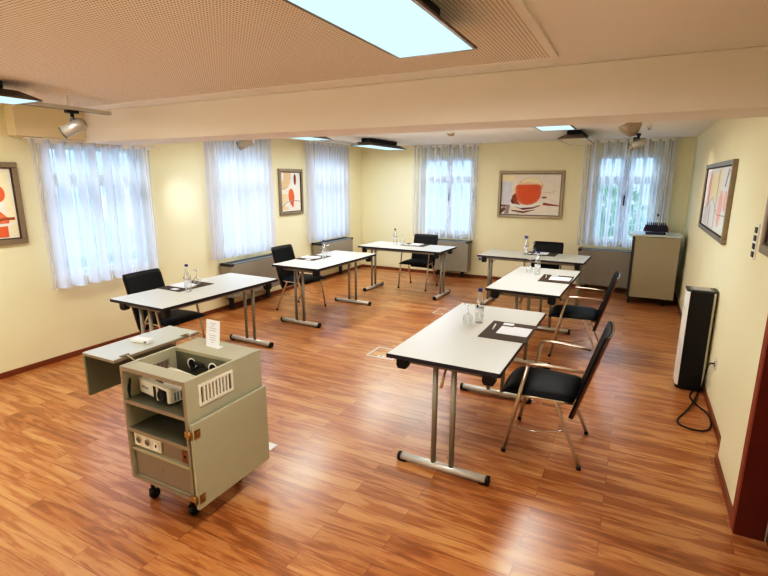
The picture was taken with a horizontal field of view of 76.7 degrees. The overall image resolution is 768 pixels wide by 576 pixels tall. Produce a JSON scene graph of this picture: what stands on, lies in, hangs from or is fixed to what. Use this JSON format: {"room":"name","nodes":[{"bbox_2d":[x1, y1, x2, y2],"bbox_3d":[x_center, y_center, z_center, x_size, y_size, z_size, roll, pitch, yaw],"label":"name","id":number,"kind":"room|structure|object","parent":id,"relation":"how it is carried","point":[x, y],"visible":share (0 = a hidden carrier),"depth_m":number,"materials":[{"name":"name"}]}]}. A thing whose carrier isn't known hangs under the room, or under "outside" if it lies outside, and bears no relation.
{"room":"conference room","nodes":[
{"label":"conference room","id":0,"kind":"room"},
{"bbox_2d":[0,104,361,372],"bbox_3d":[-2.826,-0.681,5.357,0.240,2.445,10.454,7,14,27],"label":"wall","id":1,"kind":"structure","parent":0,"point":[38,323],"depth_m":5.21,"materials":[{"name":"beige paint"}]},
{"bbox_2d":[0,162,28,245],"bbox_3d":[-3.383,-0.672,3.940,0.036,0.700,0.800,7,14,27],"label":"framed picture","id":2,"kind":"object","parent":1,"relation":"attached to","point":[13,229],"visible":1,"depth_m":4.21,"materials":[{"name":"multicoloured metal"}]},
{"bbox_2d":[0,169,19,238],"bbox_3d":[-3.388,-0.673,3.943,0.012,0.610,0.710,7,14,27],"label":"painting","id":3,"kind":"object","parent":2,"relation":"attached to","point":[9,190],"depth_m":4.20,"materials":[{"name":"multicoloured paper"}]},
{"bbox_2d":[3,104,85,140],"bbox_3d":[-3.027,-1.479,4.360,0.130,0.255,0.605,7,14,27],"label":"trim","id":4,"kind":"structure","parent":1,"relation":"attached to","point":[21,120],"depth_m":4.23,"materials":[{"name":"paint"}]},
{"bbox_2d":[22,137,158,290],"bbox_3d":[-2.837,-0.762,4.905,0.132,1.370,1.290,7,14,27],"label":"sheer curtain","id":5,"kind":"object","parent":1,"relation":"attached to","point":[113,177],"visible":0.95,"depth_m":4.80,"materials":[{"name":"white fabric"}]},
{"bbox_2d":[48,144,145,278],"bbox_3d":[-2.939,-0.807,5.013,0.160,1.280,1.000,7,14,27],"label":"window","id":6,"kind":"structure","parent":1,"relation":"in","point":[101,182],"depth_m":5.01,"materials":[{"name":"white plastic"}]},
{"bbox_2d":[0,264,362,379],"bbox_3d":[-2.716,0.500,5.560,0.014,0.052,9.974,7,14,27],"label":"baseboard","id":7,"kind":"structure","parent":1,"relation":"attached to","point":[3,375],"depth_m":5.08,"materials":[{"name":"brown wood"}]},
{"bbox_2d":[233,150,247,249],"bbox_3d":[-2.014,-1.224,6.760,0.160,1.340,0.960,7,14,27],"label":"window","id":8,"kind":"structure","parent":1,"relation":"in","point":[233,150],"depth_m":6.70,"materials":[{"name":"white plastic"}]},
{"bbox_2d":[277,168,303,215],"bbox_3d":[-1.453,-1.504,7.594,0.036,0.700,0.585,7,14,27],"label":"framed picture","id":9,"kind":"object","parent":1,"relation":"attached to","point":[290,181],"visible":1,"depth_m":7.58,"materials":[{"name":"grey metal"}]},
{"bbox_2d":[281,172,300,211],"bbox_3d":[-1.458,-1.504,7.596,0.013,0.610,0.495,7,14,27],"label":"painting","id":10,"kind":"object","parent":9,"relation":"attached to","point":[290,181],"depth_m":7.59,"materials":[{"name":"multicoloured paper"}]},
{"bbox_2d":[0,267,767,575],"bbox_3d":[-0.271,0.865,4.351,5.995,0.120,10.454,7,14,27],"label":"floor","id":11,"kind":"structure","parent":0,"point":[334,496],"depth_m":2.96,"materials":[{"name":"laminate"}]},
{"bbox_2d":[122,268,205,367],"bbox_3d":[-2.137,0.276,4.758,0.622,0.847,0.514,6,14,23],"label":"armchair","id":12,"kind":"object","parent":11,"relation":"on","point":[150,279],"visible":0.55,"depth_m":4.72,"materials":[{"name":"black fabric"}]},
{"bbox_2d":[82,326,269,515],"bbox_3d":[-1.155,0.733,2.788,0.874,0.811,0.619,7,14,27],"label":"trolley","id":13,"kind":"object","parent":11,"relation":"on","point":[195,448],"visible":0.98,"depth_m":2.55,"materials":[{"name":"grey laminate"}]},
{"bbox_2d":[128,378,130,396],"bbox_3d":[-1.317,0.517,2.514,0.018,0.102,0.025,7,14,27],"label":"lead","id":14,"kind":"object","parent":13,"relation":"on","point":[129,382],"visible":1,"depth_m":2.51,"materials":[{"name":"black plastic"}]},
{"bbox_2d":[131,336,153,343],"bbox_3d":[-1.413,0.304,2.834,0.124,0.024,0.052,4,13,18],"label":"receiver","id":15,"kind":"object","parent":13,"relation":"on","point":[145,340],"visible":1,"depth_m":2.82,"materials":[{"name":"white plastic"}]},
{"bbox_2d":[140,360,167,376],"bbox_3d":[-1.258,0.457,2.660,0.014,0.085,0.167,7,14,27],"label":"vent grille","id":16,"kind":"object","parent":13,"relation":"attached to","point":[160,363],"depth_m":2.68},
{"bbox_2d":[128,392,183,416],"bbox_3d":[-1.028,0.558,2.637,0.432,0.018,0.498,7,14,27],"label":"shelf","id":17,"kind":"object","parent":13,"relation":"attached to","point":[140,399],"depth_m":2.45,"materials":[{"name":"grey laminate"}]},
{"bbox_2d":[131,413,186,446],"bbox_3d":[-1.028,0.713,2.671,0.432,0.018,0.498,7,14,27],"label":"shelf","id":18,"kind":"object","parent":13,"relation":"attached to","point":[158,427],"depth_m":2.53,"materials":[{"name":"grey laminate"}]},
{"bbox_2d":[139,367,191,404],"bbox_3d":[-1.127,0.516,2.551,0.286,0.099,0.211,9,15,34],"label":"projector","id":19,"kind":"object","parent":13,"relation":"on","point":[168,393],"visible":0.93,"depth_m":2.45,"materials":[{"name":"white plastic"}]},
{"bbox_2d":[174,390,181,400],"bbox_3d":[-1.005,0.531,2.479,0.002,0.042,0.144,9,15,34],"label":"vent","id":20,"kind":"object","parent":19,"relation":"attached to","point":[177,393],"depth_m":2.44,"materials":[{"name":"grey plastic"}]},
{"bbox_2d":[182,450,188,463],"bbox_3d":[-0.978,0.834,2.396,0.048,0.065,0.016,7,14,27],"label":"switch","id":21,"kind":"object","parent":13,"relation":"attached to","point":[185,454],"depth_m":2.39,"materials":[{"name":"orange plastic"}]},
{"bbox_2d":[190,361,208,370],"bbox_3d":[-1.002,0.438,2.668,0.177,0.052,0.018,7,14,27],"label":"cable","id":22,"kind":"object","parent":13,"relation":"attached to","point":[198,364],"visible":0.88,"depth_m":2.67,"materials":[{"name":"black plastic"}]},
{"bbox_2d":[206,319,222,348],"bbox_3d":[-0.963,0.258,2.743,0.108,0.155,0.039,7,14,30],"label":"table sign","id":23,"kind":"object","parent":13,"relation":"on","point":[212,327],"visible":1,"depth_m":2.74,"materials":[{"name":"white paper"}]},
{"bbox_2d":[197,370,233,406],"bbox_3d":[-0.851,0.504,2.455,0.014,0.113,0.228,7,14,27],"label":"vent grille","id":24,"kind":"object","parent":13,"relation":"attached to","point":[213,388],"depth_m":2.45,"materials":[{"name":"beige plastic"}]},
{"bbox_2d":[110,273,277,377],"bbox_3d":[-1.726,0.354,4.668,0.678,0.730,1.374,7,14,28],"label":"folding table","id":25,"kind":"object","parent":11,"relation":"on","point":[162,301],"visible":0.85,"depth_m":4.39,"materials":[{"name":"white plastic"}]},
{"bbox_2d":[158,280,213,291],"bbox_3d":[-1.900,-0.021,4.661,0.310,0.004,0.410,7,14,28],"label":"mat","id":26,"kind":"object","parent":25,"relation":"on","point":[200,284],"visible":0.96,"depth_m":4.58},
{"bbox_2d":[168,282,197,287],"bbox_3d":[-1.935,-0.028,4.673,0.205,0.006,0.180,7,14,28],"label":"notepad","id":27,"kind":"object","parent":26,"relation":"on","point":[182,284],"visible":0.9,"depth_m":4.65,"materials":[{"name":"white paper"}]},
{"bbox_2d":[183,264,191,291],"bbox_3d":[-1.788,-0.091,4.407,0.065,0.252,0.063,-3,13,-14],"label":"water bottle","id":28,"kind":"object","parent":25,"relation":"on","point":[185,265],"visible":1,"depth_m":4.39,"materials":[{"name":"clear glass"}]},
{"bbox_2d":[220,253,279,308],"bbox_3d":[-1.844,-0.102,6.906,0.204,0.648,1.062,7,14,27],"label":"heater","id":29,"kind":"object","parent":11,"relation":"on","point":[261,266],"visible":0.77,"depth_m":6.74,"materials":[{"name":"beige metal"}]},
{"bbox_2d":[227,254,271,263],"bbox_3d":[-1.857,-0.418,6.843,0.110,0.003,0.946,7,14,27],"label":"grille","id":30,"kind":"object","parent":29,"relation":"attached to","point":[267,255],"depth_m":6.76,"materials":[{"name":"grey metal"}]},
{"bbox_2d":[269,442,276,449],"bbox_3d":[-0.776,1.048,3.230,0.110,0.007,0.075,7,14,27],"label":"floor plate","id":31,"kind":"object","parent":11,"relation":"on","point":[271,445],"visible":0.41,"depth_m":3.23,"materials":[{"name":"white plastic"}]},
{"bbox_2d":[271,244,325,313],"bbox_3d":[-1.165,-0.138,6.632,0.622,0.847,0.514,7,14,27],"label":"armchair","id":32,"kind":"object","parent":11,"relation":"on","point":[282,253],"visible":0.7,"depth_m":6.59,"materials":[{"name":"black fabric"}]},
{"bbox_2d":[272,250,375,327],"bbox_3d":[-0.736,-0.025,6.388,0.678,0.730,1.374,7,14,28],"label":"folding table","id":33,"kind":"object","parent":11,"relation":"on","point":[338,258],"visible":1,"depth_m":6.01,"materials":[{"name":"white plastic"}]},
{"bbox_2d":[295,255,330,260],"bbox_3d":[-0.933,-0.399,6.372,0.310,0.004,0.410,7,14,27],"label":"mat","id":34,"kind":"object","parent":33,"relation":"on","point":[322,257],"visible":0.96,"depth_m":6.29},
{"bbox_2d":[301,256,318,258],"bbox_3d":[-0.969,-0.406,6.383,0.205,0.006,0.180,7,14,27],"label":"notepad","id":35,"kind":"object","parent":34,"relation":"on","point":[310,257],"visible":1,"depth_m":6.35,"materials":[{"name":"white paper"}]},
{"bbox_2d":[312,237,352,280],"bbox_3d":[-0.901,-0.517,8.690,0.204,0.688,1.032,7,14,27],"label":"heater","id":36,"kind":"object","parent":11,"relation":"on","point":[343,243],"visible":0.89,"depth_m":8.55,"materials":[{"name":"beige metal"}]},
{"bbox_2d":[316,237,347,242],"bbox_3d":[-0.913,-0.852,8.623,0.110,0.003,0.916,7,14,27],"label":"grille","id":37,"kind":"object","parent":36,"relation":"attached to","point":[341,238],"depth_m":8.58,"materials":[{"name":"grey metal"}]},
{"bbox_2d":[367,347,393,359],"bbox_3d":[0.016,0.665,4.966,0.300,0.004,0.290,7,14,27],"label":"floor outlet","id":38,"kind":"object","parent":11,"relation":"on","point":[380,356],"visible":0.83,"depth_m":4.89,"materials":[{"name":"metal"}]},
{"bbox_2d":[358,241,456,299],"bbox_3d":[0.356,-0.293,7.604,1.374,0.730,0.678,7,14,28],"label":"folding table","id":39,"kind":"object","parent":11,"relation":"on","point":[436,250],"visible":0.96,"depth_m":7.38,"materials":[{"name":"white laminate"}]},
{"bbox_2d":[402,243,430,246],"bbox_3d":[0.495,-0.679,7.652,0.410,0.004,0.310,7,14,28],"label":"mat","id":40,"kind":"object","parent":39,"relation":"on","point":[423,245],"visible":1,"depth_m":7.57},
{"bbox_2d":[398,234,437,290],"bbox_3d":[0.577,-0.435,7.993,0.514,0.847,0.622,7,14,28],"label":"armchair","id":41,"kind":"object","parent":11,"relation":"on","point":[427,261],"visible":0.77,"depth_m":8.06,"materials":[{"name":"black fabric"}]},
{"bbox_2d":[428,239,471,276],"bbox_3d":[1.194,-0.544,8.874,0.772,0.673,0.204,7,14,27],"label":"heater","id":42,"kind":"object","parent":11,"relation":"on","point":[459,260],"visible":0.7,"depth_m":8.71,"materials":[{"name":"grey metal"}]},
{"bbox_2d":[386,303,545,485],"bbox_3d":[0.632,0.645,3.394,0.678,0.730,1.374,7,14,27],"label":"folding table","id":43,"kind":"object","parent":11,"relation":"on","point":[451,342],"visible":0.94,"depth_m":2.95,"materials":[{"name":"white laminate"}]},
{"bbox_2d":[475,288,483,318],"bbox_3d":[0.684,0.126,3.467,0.063,0.252,0.065,7,14,27],"label":"water bottle","id":44,"kind":"object","parent":43,"relation":"on","point":[479,309],"visible":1,"depth_m":3.45,"materials":[{"name":"clear glass"}]},
{"bbox_2d":[478,321,537,343],"bbox_3d":[0.845,0.293,3.288,0.310,0.004,0.410,7,14,27],"label":"mat","id":45,"kind":"object","parent":43,"relation":"on","point":[488,332],"visible":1,"depth_m":3.23,"materials":[{"name":"brown leather"}]},
{"bbox_2d":[496,326,532,336],"bbox_3d":[0.880,0.291,3.275,0.205,0.006,0.180,7,14,27],"label":"notepad","id":46,"kind":"object","parent":45,"relation":"on","point":[515,331],"visible":1,"depth_m":3.26,"materials":[{"name":"white paper"}]},
{"bbox_2d":[485,266,580,368],"bbox_3d":[1.595,0.260,5.135,0.678,0.730,1.374,7,14,28],"label":"folding table","id":47,"kind":"object","parent":11,"relation":"on","point":[522,282],"visible":0.87,"depth_m":4.73,"materials":[{"name":"white laminate"}]},
{"bbox_2d":[534,251,540,274],"bbox_3d":[1.667,-0.270,5.258,0.063,0.252,0.065,10,16,37],"label":"water bottle","id":48,"kind":"object","parent":47,"relation":"on","point":[538,252],"visible":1,"depth_m":5.24,"materials":[{"name":"clear glass"}]},
{"bbox_2d":[538,274,573,283],"bbox_3d":[1.791,-0.094,5.042,0.310,0.004,0.410,7,14,27],"label":"mat","id":49,"kind":"object","parent":47,"relation":"on","point":[542,279],"visible":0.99,"depth_m":4.96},
{"bbox_2d":[549,276,570,280],"bbox_3d":[1.827,-0.096,5.029,0.205,0.006,0.180,7,14,27],"label":"notepad","id":50,"kind":"object","parent":49,"relation":"on","point":[551,277],"visible":1,"depth_m":5.03,"materials":[{"name":"white paper"}]},
{"bbox_2d":[477,249,590,305],"bbox_3d":[2.048,-0.091,6.718,1.374,0.730,0.678,7,14,29],"label":"folding table","id":51,"kind":"object","parent":11,"relation":"on","point":[577,261],"visible":0.8,"depth_m":6.53,"materials":[{"name":"white laminate"}]},
{"bbox_2d":[525,251,558,256],"bbox_3d":[2.191,-0.474,6.752,0.410,0.004,0.310,7,14,28],"label":"mat","id":52,"kind":"object","parent":51,"relation":"on","point":[532,253],"visible":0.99,"depth_m":6.69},
{"bbox_2d":[519,241,563,304],"bbox_3d":[2.305,-0.215,7.026,0.514,0.847,0.622,7,14,28],"label":"armchair","id":53,"kind":"object","parent":11,"relation":"on","point":[542,246],"visible":0.2,"depth_m":7.16,"materials":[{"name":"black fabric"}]},
{"bbox_2d":[501,321,614,470],"bbox_3d":[1.126,0.637,3.181,0.622,0.847,0.514,7,14,27],"label":"armchair","id":54,"kind":"object","parent":11,"relation":"on","point":[529,382],"visible":1,"depth_m":3.08,"materials":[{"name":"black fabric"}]},
{"bbox_2d":[548,271,620,363],"bbox_3d":[2.006,0.255,4.909,0.622,0.847,0.514,6,14,24],"label":"armchair","id":55,"kind":"object","parent":11,"relation":"on","point":[566,312],"visible":0.96,"depth_m":4.79,"materials":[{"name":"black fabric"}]},
{"bbox_2d":[575,247,630,287],"bbox_3d":[3.652,-0.262,7.639,1.152,0.673,0.204,7,14,27],"label":"heater","id":56,"kind":"object","parent":11,"relation":"on","point":[599,270],"visible":0.63,"depth_m":7.62,"materials":[{"name":"beige metal"}]},
{"bbox_2d":[626,230,682,305],"bbox_3d":[3.862,-0.292,7.025,0.655,1.000,0.555,7,14,27],"label":"storage cabinet","id":57,"kind":"object","parent":11,"relation":"on","point":[654,259],"visible":0.98,"depth_m":6.78,"materials":[{"name":"beige laminate"}]},
{"bbox_2d":[644,222,668,234],"bbox_3d":[3.808,-0.835,6.792,0.300,0.160,0.148,7,14,27],"label":"crate","id":58,"kind":"object","parent":57,"relation":"on","point":[661,229],"visible":1,"depth_m":6.74,"materials":[{"name":"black plastic"}]},
{"bbox_2d":[673,286,717,431],"bbox_3d":[2.433,0.503,3.761,0.233,0.868,0.978,7,14,27],"label":"air purifier","id":59,"kind":"object","parent":11,"relation":"on","point":[690,369],"visible":1,"depth_m":4.01,"materials":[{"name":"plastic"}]},
{"bbox_2d":[693,286,710,290],"bbox_3d":[2.624,0.005,4.006,0.120,0.002,0.126,7,14,27],"label":"grille","id":60,"kind":"object","parent":59,"relation":"attached to","point":[694,288],"depth_m":3.98,"materials":[{"name":"silver metal"}]},
{"bbox_2d":[0,0,767,146],"bbox_3d":[-0.158,-1.520,3.764,5.755,0.100,9.974,7,14,27],"label":"ceiling","id":61,"kind":"structure","parent":0,"point":[580,31],"depth_m":2.21,"materials":[{"name":"white paint"}]},
{"bbox_2d":[0,80,41,104],"bbox_3d":[-2.692,-1.186,2.725,0.340,0.115,1.250,7,14,27],"label":"light","id":62,"kind":"object","parent":61,"relation":"hanging from","point":[7,96],"visible":0.93,"depth_m":3.13,"materials":[{"name":"white plastic"}]},
{"bbox_2d":[0,96,36,103],"bbox_3d":[-2.692,-1.134,2.736,0.316,0.008,1.226,7,14,27],"label":"diffuser","id":63,"kind":"object","parent":62,"relation":"attached to","point":[3,99],"depth_m":3.17,"materials":[{"name":"white plastic"}]},
{"bbox_2d":[21,96,111,114],"bbox_3d":[-2.363,-1.387,3.624,0.044,0.111,0.660,7,14,27],"label":"track","id":64,"kind":"object","parent":61,"relation":"attached to","point":[39,104],"visible":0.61,"depth_m":3.62,"materials":[{"name":"silver metal"}]},
{"bbox_2d":[59,109,86,137],"bbox_3d":[-2.358,-1.240,3.679,0.189,0.204,0.101,-3,13,-14],"label":"spotlight","id":65,"kind":"object","parent":64,"relation":"attached to","point":[76,125],"visible":1,"depth_m":3.65,"materials":[{"name":"silver metal"}]},
{"bbox_2d":[203,139,275,259],"bbox_3d":[-1.912,-1.265,6.581,0.092,1.628,1.280,7,14,27],"label":"sheer curtain","id":66,"kind":"object","parent":61,"relation":"hanging from","point":[254,185],"visible":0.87,"depth_m":6.53,"materials":[{"name":"white fabric"}]},
{"bbox_2d":[0,0,550,106],"bbox_3d":[-1.755,-1.019,1.749,4.010,0.010,3.620,7,14,27],"label":"ceiling panel","id":67,"kind":"object","parent":61,"relation":"attached to","point":[88,52],"depth_m":2.29,"materials":[{"name":"beige paint"}]},
{"bbox_2d":[292,136,331,140],"bbox_3d":[-1.107,-1.849,5.728,0.340,0.115,1.250,7,14,27],"label":"light","id":68,"kind":"object","parent":61,"relation":"hanging from","point":[323,137],"visible":0.18,"depth_m":6.05,"materials":[{"name":"white plastic"}]},
{"bbox_2d":[81,0,558,107],"bbox_3d":[-1.745,-1.018,1.752,4.025,0.014,3.635,7,14,27],"label":"trim","id":69,"kind":"structure","parent":61,"relation":"attached to","point":[521,6],"depth_m":2.39,"materials":[{"name":"white paint"}]},
{"bbox_2d":[303,140,350,241],"bbox_3d":[-0.940,-1.675,8.426,0.091,1.623,1.390,7,14,27],"label":"sheer curtain","id":70,"kind":"object","parent":61,"relation":"hanging from","point":[327,175],"visible":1,"depth_m":8.33,"materials":[{"name":"white fabric"}]},
{"bbox_2d":[320,136,357,144],"bbox_3d":[-0.630,-2.075,6.739,0.044,0.111,1.000,7,14,27],"label":"track","id":71,"kind":"object","parent":61,"relation":"attached to","point":[336,141],"visible":0.62,"depth_m":6.75,"materials":[{"name":"silver metal"}]},
{"bbox_2d":[351,138,405,149],"bbox_3d":[-0.063,-2.287,7.707,0.340,0.115,1.250,7,14,27],"label":"light","id":72,"kind":"object","parent":61,"relation":"hanging from","point":[366,142],"visible":0.99,"depth_m":7.51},
{"bbox_2d":[357,145,403,149],"bbox_3d":[-0.063,-2.236,7.719,0.316,0.008,1.226,7,14,27],"label":"diffuser","id":73,"kind":"object","parent":72,"relation":"attached to","point":[384,147],"depth_m":7.67,"materials":[{"name":"white plastic"}]},
{"bbox_2d":[283,0,476,58],"bbox_3d":[-0.073,-0.888,1.421,0.340,0.115,1.250,7,14,27],"label":"light","id":74,"kind":"object","parent":61,"relation":"hanging from","point":[401,29],"visible":0.99,"depth_m":1.60,"materials":[{"name":"white plastic"}]},
{"bbox_2d":[83,46,767,144],"bbox_3d":[-0.400,-1.292,3.603,5.515,0.275,0.415,7,14,27],"label":"beam","id":75,"kind":"structure","parent":61,"relation":"attached to","point":[730,83],"depth_m":2.91,"materials":[{"name":"paint"}]},
{"bbox_2d":[412,143,481,239],"bbox_3d":[1.094,-1.721,8.707,1.280,1.643,0.090,7,14,27],"label":"sheer curtain","id":76,"kind":"object","parent":61,"relation":"hanging from","point":[448,146],"visible":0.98,"depth_m":8.68,"materials":[{"name":"white fabric"}]},
{"bbox_2d":[534,125,575,130],"bbox_3d":[1.493,-1.544,4.389,0.340,0.115,1.250,7,14,27],"label":"light","id":77,"kind":"object","parent":61,"relation":"hanging from","point":[569,127],"visible":0.15,"depth_m":4.78,"materials":[{"name":"white plastic"}]},
{"bbox_2d":[557,130,594,144],"bbox_3d":[2.573,-1.996,6.438,0.340,0.115,1.250,7,14,27],"label":"light","id":78,"kind":"object","parent":61,"relation":"hanging from","point":[573,137],"visible":1,"depth_m":6.06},
{"bbox_2d":[559,138,593,144],"bbox_3d":[2.573,-1.945,6.449,0.316,0.008,1.226,7,14,27],"label":"diffuser","id":79,"kind":"object","parent":78,"relation":"attached to","point":[570,141],"depth_m":6.36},
{"bbox_2d":[577,137,681,247],"bbox_3d":[3.680,-1.433,7.403,1.301,1.623,0.094,7,14,27],"label":"sheer curtain","id":80,"kind":"object","parent":61,"relation":"hanging from","point":[666,139],"visible":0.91,"depth_m":7.39,"materials":[{"name":"white fabric"}]},
{"bbox_2d":[618,122,646,150],"bbox_3d":[2.626,-1.620,5.161,0.271,0.319,0.230,-2,13,-12],"label":"spotlight","id":81,"kind":"object","parent":61,"relation":"attached to","point":[628,129],"visible":0.96,"depth_m":5.10,"materials":[{"name":"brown metal"}]},
{"bbox_2d":[647,122,651,129],"bbox_3d":[2.652,-1.642,4.839,0.044,0.111,0.220,7,14,27],"label":"track","id":82,"kind":"object","parent":61,"relation":"attached to","point":[649,127],"visible":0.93,"depth_m":4.78,"materials":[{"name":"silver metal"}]},
{"bbox_2d":[362,137,696,294],"bbox_3d":[2.071,-1.367,8.506,5.515,2.445,0.240,7,14,27],"label":"wall","id":83,"kind":"structure","parent":0,"point":[387,175],"depth_m":8.39,"materials":[{"name":"beige paint"}]},
{"bbox_2d":[422,158,473,233],"bbox_3d":[1.178,-1.682,8.861,0.960,1.340,0.160,7,14,27],"label":"window","id":84,"kind":"structure","parent":83,"relation":"in","point":[466,179],"depth_m":8.87,"materials":[{"name":"white plastic"}]},
{"bbox_2d":[363,264,674,293],"bbox_3d":[2.009,-0.175,8.655,5.487,0.052,0.014,7,14,27],"label":"baseboard","id":85,"kind":"structure","parent":83,"relation":"attached to","point":[368,266],"depth_m":8.96,"materials":[{"name":"brown wood"}]},
{"bbox_2d":[497,171,565,218],"bbox_3d":[2.440,-1.559,8.110,1.065,0.775,0.036,7,14,27],"label":"framed picture","id":86,"kind":"object","parent":83,"relation":"attached to","point":[521,194],"visible":1,"depth_m":8.10,"materials":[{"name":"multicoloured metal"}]},
{"bbox_2d":[590,154,660,242],"bbox_3d":[3.747,-1.387,7.571,0.860,1.340,0.160,7,14,27],"label":"window","id":87,"kind":"structure","parent":83,"relation":"in","point":[628,161],"depth_m":7.60,"materials":[{"name":"white plastic"}]},
{"bbox_2d":[676,117,767,539],"bbox_3d":[2.323,-0.119,2.903,0.290,2.445,10.214,7,14,27],"label":"wall","id":88,"kind":"structure","parent":0,"point":[740,281],"depth_m":3.36,"materials":[{"name":"beige paint"}]},
{"bbox_2d":[674,293,732,519],"bbox_3d":[3.124,0.651,4.959,0.064,0.052,5.700,7,14,27],"label":"baseboard","id":89,"kind":"structure","parent":88,"relation":"attached to","point":[724,488],"depth_m":3.03,"materials":[{"name":"brown wood"}]},
{"bbox_2d":[713,358,716,370],"bbox_3d":[2.540,0.583,3.720,0.010,0.080,0.080,7,14,27],"label":"wall socket","id":90,"kind":"object","parent":88,"relation":"attached to","point":[715,360],"visible":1,"depth_m":3.70,"materials":[{"name":"white plastic"}]},
{"bbox_2d":[698,159,738,244],"bbox_3d":[3.114,-0.838,4.566,0.036,0.665,1.750,7,14,27],"label":"framed picture","id":91,"kind":"object","parent":88,"relation":"attached to","point":[720,178],"visible":1,"depth_m":4.34,"materials":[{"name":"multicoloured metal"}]},
{"bbox_2d":[701,166,731,235],"bbox_3d":[3.119,-0.837,4.564,0.012,0.589,1.674,7,14,27],"label":"painting","id":92,"kind":"object","parent":91,"relation":"attached to","point":[717,178],"depth_m":4.55,"materials":[{"name":"multicoloured paper"}]},
{"bbox_2d":[730,316,767,541],"bbox_3d":[1.609,0.321,1.802,0.126,2.060,0.920,7,14,27],"label":"trim","id":93,"kind":"structure","parent":88,"relation":"attached to","point":[751,516],"depth_m":2.35,"materials":[{"name":"brown wood"}]},
{"bbox_2d":[750,223,760,259],"bbox_3d":[2.069,-0.258,2.705,0.013,0.200,0.070,7,14,27],"label":"light switch","id":94,"kind":"object","parent":88,"relation":"attached to","point":[757,228],"visible":1,"depth_m":2.69,"materials":[{"name":"white plastic"}]},
{"bbox_2d":[758,198,767,256],"bbox_3d":[1.870,-0.448,2.290,0.036,0.600,0.290,7,14,27],"label":"framed picture","id":95,"kind":"object","parent":88,"relation":"attached to","point":[763,247],"visible":1,"depth_m":2.42,"materials":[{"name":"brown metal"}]},
{"label":"outside","id":96,"kind":"structure","parent":0,"visible":0},
{"bbox_2d":[67,237,252,269],"bbox_3d":[1.036,1.903,13.698,50.000,0.200,44.000,7,14,27],"label":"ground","id":97,"kind":"structure","parent":96,"point":[110,256],"depth_m":29.25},
{"bbox_2d":[595,184,646,238],"bbox_3d":[5.555,-0.356,12.409,2.200,4.806,2.119,7,14,27],"label":"tree","id":98,"kind":"object","parent":97,"relation":"on","point":[637,194],"visible":0.12,"depth_m":11.78,"materials":[{"name":"green plant"}]},
{"bbox_3d":[-1.573,-1.680,4.951,0.044,0.111,0.560,7,14,27],"label":"track","id":99,"kind":"object","parent":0,"visible":0},
{"bbox_2d":[236,140,253,149],"bbox_3d":[-1.480,-1.570,5.171,0.189,0.203,0.102,-2,13,-11],"label":"spotlight","id":100,"kind":"object","parent":99,"relation":"attached to","point":[241,144],"visible":0.61,"depth_m":5.14,"materials":[{"name":"metal"}]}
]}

